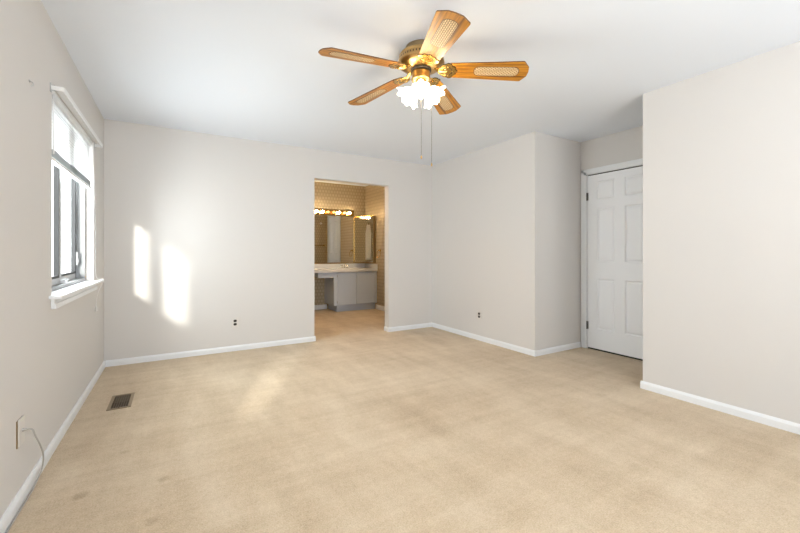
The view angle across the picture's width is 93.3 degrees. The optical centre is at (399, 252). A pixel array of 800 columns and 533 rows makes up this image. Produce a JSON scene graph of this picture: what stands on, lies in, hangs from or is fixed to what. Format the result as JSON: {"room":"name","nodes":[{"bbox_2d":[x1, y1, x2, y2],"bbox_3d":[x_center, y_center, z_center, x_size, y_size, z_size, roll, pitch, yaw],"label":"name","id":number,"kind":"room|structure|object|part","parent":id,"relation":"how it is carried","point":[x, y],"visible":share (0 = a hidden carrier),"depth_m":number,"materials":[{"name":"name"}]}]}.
{"room":"empty bedroom","nodes":[
{"label":"empty bedroom","id":0,"kind":"room"},
{"bbox_2d":[0,0,103,518],"bbox_3d":[-1.288,-0.091,0.833,0.160,2.440,6.850,0,0,-31],"label":"wall","id":1,"kind":"structure","parent":0,"point":[49,357],"depth_m":1.91,"materials":[{"name":"paint"}]},
{"bbox_2d":[16,414,26,448],"bbox_3d":[-1.700,0.805,1.701,0.022,0.123,0.081,0,0,-31],"label":"cable plate","id":2,"kind":"object","parent":1,"relation":"attached to","point":[20,424],"visible":1,"depth_m":1.69,"materials":[{"name":"paint"}]},
{"bbox_3d":[-1.706,0.804,1.702,0.005,0.120,0.074,0,0,-31],"label":"plate","id":3,"kind":"part","parent":2,"relation":"part of","materials":[{"name":"paint"}]},
{"bbox_2d":[6,428,43,532],"bbox_3d":[-1.604,0.964,1.590,0.038,0.327,0.674,0,0,-31],"label":"coaxial cable","id":4,"kind":"object","parent":2,"relation":"attached to","point":[32,429],"visible":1,"depth_m":1.75,"materials":[{"name":"white plastic"}]},
{"bbox_2d":[0,361,104,532],"bbox_3d":[-1.221,1.098,0.890,0.014,0.062,6.580,0,0,-31],"label":"baseboard","id":5,"kind":"structure","parent":1,"relation":"attached to","point":[15,505],"depth_m":1.96,"materials":[{"name":"white wood"}]},
{"bbox_2d":[49,108,102,308],"bbox_3d":[-2.345,-0.315,2.671,0.205,1.272,1.410,0,0,-31],"label":"window","id":6,"kind":"structure","parent":1,"relation":"in","point":[67,287],"depth_m":2.85,"materials":[{"name":"metal"}]},
{"bbox_3d":[-2.239,-0.350,2.385,0.028,1.142,0.630,0,0,-31],"label":"sash","id":7,"kind":"part","parent":6,"relation":"part of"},
{"bbox_3d":[-2.573,-0.350,2.888,0.028,1.142,0.637,0,0,-31],"label":"sash","id":8,"kind":"part","parent":6,"relation":"part of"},
{"bbox_3d":[-2.393,-0.351,2.644,0.095,1.200,1.293,0,0,-31],"label":"frame","id":9,"kind":"part","parent":6,"relation":"part of","materials":[{"name":"metal"}]},
{"bbox_3d":[-2.307,0.254,2.694,0.115,0.019,1.410,0,0,-31],"label":"sill","id":10,"kind":"part","parent":6,"relation":"part of","materials":[{"name":"white wood"}]},
{"bbox_2d":[52,91,103,310],"bbox_3d":[-2.315,-0.210,2.727,0.114,1.478,1.344,0,0,-31],"label":"mini blind","id":11,"kind":"object","parent":6,"relation":"attached to","point":[65,148],"visible":0.82,"depth_m":2.61,"materials":[{"name":"plastic"}]},
{"bbox_3d":[-2.326,-0.548,2.677,0.028,0.018,1.262,0,0,-31],"label":"rail","id":12,"kind":"part","parent":11,"relation":"part of","materials":[{"name":"plastic"}]},
{"bbox_3d":[-2.631,-0.196,3.258,0.053,1.450,0.130,0,0,2],"label":"lift cord","id":13,"kind":"part","parent":11,"relation":"part of","materials":[{"name":"fabric"}]},
{"bbox_2d":[50,82,102,147],"bbox_3d":[-2.273,-0.923,2.704,0.062,0.050,1.355,0,0,-31],"label":"curtain rod","id":14,"kind":"object","parent":1,"relation":"attached to","point":[52,87],"visible":1,"depth_m":2.40,"materials":[{"name":"metal"}]},
{"bbox_2d":[104,119,431,361],"bbox_3d":[-1.242,-0.091,4.775,3.955,2.440,0.115,0,0,-31],"label":"wall","id":15,"kind":"structure","parent":0,"point":[203,231],"depth_m":4.27,"materials":[{"name":"paint"}]},
{"bbox_2d":[105,336,315,366],"bbox_3d":[-1.984,1.098,4.258,2.123,0.062,0.014,0,0,-31],"label":"baseboard","id":16,"kind":"structure","parent":15,"relation":"attached to","point":[116,362],"depth_m":4.15,"materials":[{"name":"white wood"}]},
{"bbox_2d":[232,317,237,327],"bbox_3d":[-1.885,0.804,4.318,0.070,0.114,0.011,0,0,-31],"label":"electrical outlet","id":17,"kind":"object","parent":15,"relation":"attached to","point":[234,320],"visible":1,"depth_m":4.32,"materials":[{"name":"paint"}]},
{"bbox_2d":[388,323,431,331],"bbox_3d":[0.154,1.098,5.532,0.753,0.062,0.014,0,0,-31],"label":"baseboard","id":18,"kind":"structure","parent":15,"relation":"attached to","point":[424,325],"depth_m":5.51,"materials":[{"name":"white wood"}]},
{"bbox_2d":[314,182,364,308],"bbox_3d":[-1.815,-0.129,7.393,2.450,2.515,0.120,0,0,-31],"label":"wall","id":19,"kind":"structure","parent":0,"point":[333,196],"depth_m":7.62,"materials":[{"name":"gold paper"}]},
{"bbox_2d":[314,304,326,309],"bbox_3d":[-2.146,1.084,7.118,1.600,0.090,0.014,0,0,-31],"label":"baseboard","id":20,"kind":"structure","parent":19,"relation":"attached to","point":[316,307],"depth_m":7.45,"materials":[{"name":"white wood"}]},
{"bbox_2d":[314,215,353,263],"bbox_3d":[-1.702,-0.251,7.383,1.735,0.964,0.012,0,0,-31],"label":"wall mirror","id":21,"kind":"object","parent":19,"relation":"attached to","point":[333,235],"visible":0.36,"depth_m":7.60,"materials":[{"name":"clear glass"}]},
{"bbox_2d":[314,208,353,215],"bbox_3d":[-1.402,-0.797,7.505,1.075,0.117,0.111,0,0,-31],"label":"vanity light bar","id":22,"kind":"object","parent":19,"relation":"attached to","point":[316,211],"visible":0.88,"depth_m":7.55,"materials":[{"name":"gold metal"}]},
{"bbox_2d":[314,263,364,268],"bbox_3d":[-1.779,0.279,7.332,2.446,0.089,0.019,0,0,-31],"label":"backsplash","id":23,"kind":"structure","parent":19,"relation":"attached to","point":[355,265],"depth_m":7.63,"materials":[{"name":"stone"}]},
{"bbox_2d":[365,185,384,308],"bbox_3d":[-0.092,-0.129,7.011,0.120,2.515,2.540,0,0,-31],"label":"wall","id":24,"kind":"structure","parent":0,"point":[374,195],"depth_m":7.41,"materials":[{"name":"gold paper"}]},
{"bbox_2d":[354,216,375,262],"bbox_3d":[-0.722,-0.255,7.686,0.270,0.952,0.471,0,0,-31],"label":"medicine cabinet","id":25,"kind":"object","parent":24,"relation":"attached to","point":[364,226],"visible":1,"depth_m":7.64,"materials":[{"name":"brown metal"}]},
{"bbox_2d":[376,304,384,310],"bbox_3d":[-0.256,1.084,7.155,0.014,0.090,0.875,0,0,-31],"label":"baseboard","id":26,"kind":"structure","parent":24,"relation":"attached to","point":[379,307],"depth_m":7.35,"materials":[{"name":"white wood"}]},
{"bbox_2d":[8,309,799,532],"bbox_3d":[0.327,1.189,3.309,5.550,0.120,9.450,0,0,-31],"label":"floor","id":27,"kind":"structure","parent":0,"point":[359,427],"depth_m":2.18,"materials":[{"name":"beige carpet"}]},
{"bbox_2d":[106,392,134,410],"bbox_3d":[-2.107,1.123,2.855,0.144,0.012,0.318,0,0,-31],"label":"floor vent","id":28,"kind":"object","parent":27,"relation":"in","point":[123,400],"visible":1,"depth_m":2.84,"materials":[{"name":"brown metal"}]},
{"bbox_2d":[111,395,129,407],"bbox_3d":[-2.107,1.126,2.855,0.102,0.004,0.276,0,0,-31],"label":"grille","id":29,"kind":"object","parent":28,"relation":"attached to","point":[117,401],"depth_m":2.84,"materials":[{"name":"brown metal"}]},
{"bbox_2d":[314,271,376,311],"bbox_3d":[-1.112,0.753,7.426,1.203,0.752,0.539,0,0,-31],"label":"vanity cabinet","id":30,"kind":"object","parent":27,"relation":"on","point":[349,291],"visible":0.93,"depth_m":7.27,"materials":[{"name":"paint"}]},
{"bbox_3d":[-1.486,0.425,7.179,0.306,0.097,0.485,0,0,-31],"label":"knee drawer","id":31,"kind":"part","parent":30,"relation":"part of","materials":[{"name":"paint"}]},
{"bbox_2d":[314,263,377,272],"bbox_3d":[-1.638,0.345,7.096,2.447,0.222,0.569,0,0,-31],"label":"countertop","id":32,"kind":"structure","parent":30,"relation":"on","point":[355,267],"depth_m":7.48,"materials":[{"name":"stone"}]},
{"bbox_3d":[-1.014,0.693,7.187,0.384,0.612,0.019,0,0,-31],"label":"cabinet door","id":33,"kind":"part","parent":30,"relation":"part of","materials":[{"name":"paint"}]},
{"bbox_3d":[-0.678,0.693,7.386,0.385,0.612,0.019,0,0,-31],"label":"cabinet door","id":34,"kind":"part","parent":30,"relation":"part of","materials":[{"name":"paint"}]},
{"bbox_2d":[41,0,799,185],"bbox_3d":[0.327,-1.385,3.309,5.550,0.203,9.450,0,0,-31],"label":"ceiling","id":35,"kind":"structure","parent":0,"point":[255,70],"depth_m":2.58,"materials":[{"name":"white paint"}]},
{"bbox_2d":[318,10,528,165],"bbox_3d":[0.090,-0.931,2.402,1.234,0.760,1.282,0,0,-31],"label":"ceiling fan","id":36,"kind":"object","parent":35,"relation":"hanging from","point":[421,58],"visible":1,"depth_m":2.34,"materials":[{"name":"brown wood"}]},
{"bbox_3d":[-0.223,-1.140,2.222,0.514,0.006,0.178,-5,15,-29],"label":"blade","id":37,"kind":"part","parent":36,"relation":"part of","materials":[{"name":"brown wood"}]},
{"bbox_3d":[-0.166,-1.140,2.700,0.514,0.006,0.178,-6,9,43],"label":"blade","id":38,"kind":"part","parent":36,"relation":"part of","materials":[{"name":"brown wood"}]},
{"bbox_3d":[0.029,-0.998,2.399,0.106,0.108,0.110,0,0,-31],"label":"lamp shade","id":39,"kind":"part","parent":36,"relation":"part of","materials":[{"name":"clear glass"}]},
{"bbox_3d":[0.076,-0.998,2.513,0.107,0.108,0.109,0,0,-31],"label":"lamp shade","id":40,"kind":"part","parent":36,"relation":"part of","materials":[{"name":"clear glass"}]},
{"bbox_3d":[0.123,-0.998,2.306,0.107,0.108,0.108,0,0,-31],"label":"lamp shade","id":41,"kind":"part","parent":36,"relation":"part of","materials":[{"name":"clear glass"}]},
{"bbox_3d":[0.200,-0.998,2.511,0.105,0.108,0.110,0,0,-31],"label":"lamp shade","id":42,"kind":"part","parent":36,"relation":"part of","materials":[{"name":"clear glass"}]},
{"bbox_3d":[0.203,-0.835,2.422,0.004,0.544,0.004,0,0,-31],"label":"pull chain","id":43,"kind":"part","parent":36,"relation":"part of","materials":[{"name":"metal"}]},
{"bbox_3d":[0.248,-0.998,2.384,0.104,0.108,0.108,0,0,-31],"label":"lamp shade","id":44,"kind":"part","parent":36,"relation":"part of","materials":[{"name":"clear glass"}]},
{"bbox_3d":[0.215,-1.140,2.021,0.178,0.006,0.514,13,2,-12],"label":"blade","id":45,"kind":"part","parent":36,"relation":"part of","materials":[{"name":"brown wood"}]},
{"bbox_3d":[0.306,-1.140,2.795,0.178,0.006,0.514,-14,-10,23],"label":"blade","id":46,"kind":"part","parent":36,"relation":"part of","materials":[{"name":"brown wood"}]},
{"bbox_3d":[0.542,-1.140,2.374,0.514,0.006,0.178,4,-12,7],"label":"blade","id":47,"kind":"part","parent":36,"relation":"part of","materials":[{"name":"brown wood"}]},
{"bbox_2d":[542,133,580,348],"bbox_3d":[1.891,-0.091,4.418,0.832,2.440,0.115,0,0,-31],"label":"wall","id":48,"kind":"structure","parent":0,"point":[561,157],"depth_m":4.32,"materials":[{"name":"paint"}]},
{"bbox_2d":[535,342,580,355],"bbox_3d":[1.808,1.098,4.293,0.791,0.062,0.014,0,0,-31],"label":"baseboard","id":49,"kind":"structure","parent":48,"relation":"attached to","point":[545,351],"depth_m":4.27,"materials":[{"name":"white wood"}]},
{"bbox_2d":[581,126,642,170],"bbox_3d":[2.493,-0.091,4.064,0.120,2.440,1.110,0,0,-31],"label":"wall","id":50,"kind":"structure","parent":0,"point":[627,145],"depth_m":4.17,"materials":[{"name":"paint"}]},
{"bbox_2d":[581,158,642,360],"bbox_3d":[2.390,0.080,4.116,0.124,2.099,0.886,0,0,-31],"label":"door","id":51,"kind":"structure","parent":50,"relation":"in","point":[611,195],"depth_m":4.19,"materials":[{"name":"wood"}]},
{"bbox_2d":[432,41,799,423],"bbox_3d":[2.181,-0.091,2.984,0.137,2.440,6.694,0,0,-31],"label":"wall","id":52,"kind":"structure","parent":0,"point":[721,146],"depth_m":2.81,"materials":[{"name":"paint"}]},
{"bbox_2d":[477,310,480,319],"bbox_3d":[1.015,0.807,4.841,0.011,0.114,0.070,0,0,-31],"label":"electrical outlet","id":53,"kind":"object","parent":52,"relation":"attached to","point":[478,312],"visible":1,"depth_m":4.83,"materials":[{"name":"paint"}]},
{"bbox_2d":[432,323,535,356],"bbox_3d":[0.973,1.098,4.908,0.014,0.062,1.924,0,0,-31],"label":"baseboard","id":54,"kind":"structure","parent":52,"relation":"attached to","point":[449,329],"depth_m":4.69,"materials":[{"name":"white wood"}]},
{"bbox_2d":[640,381,799,434],"bbox_3d":[2.915,1.098,1.605,0.014,0.062,3.574,0,0,-31],"label":"baseboard","id":55,"kind":"structure","parent":52,"relation":"attached to","point":[768,420],"depth_m":2.65,"materials":[{"name":"white wood"}]}
]}

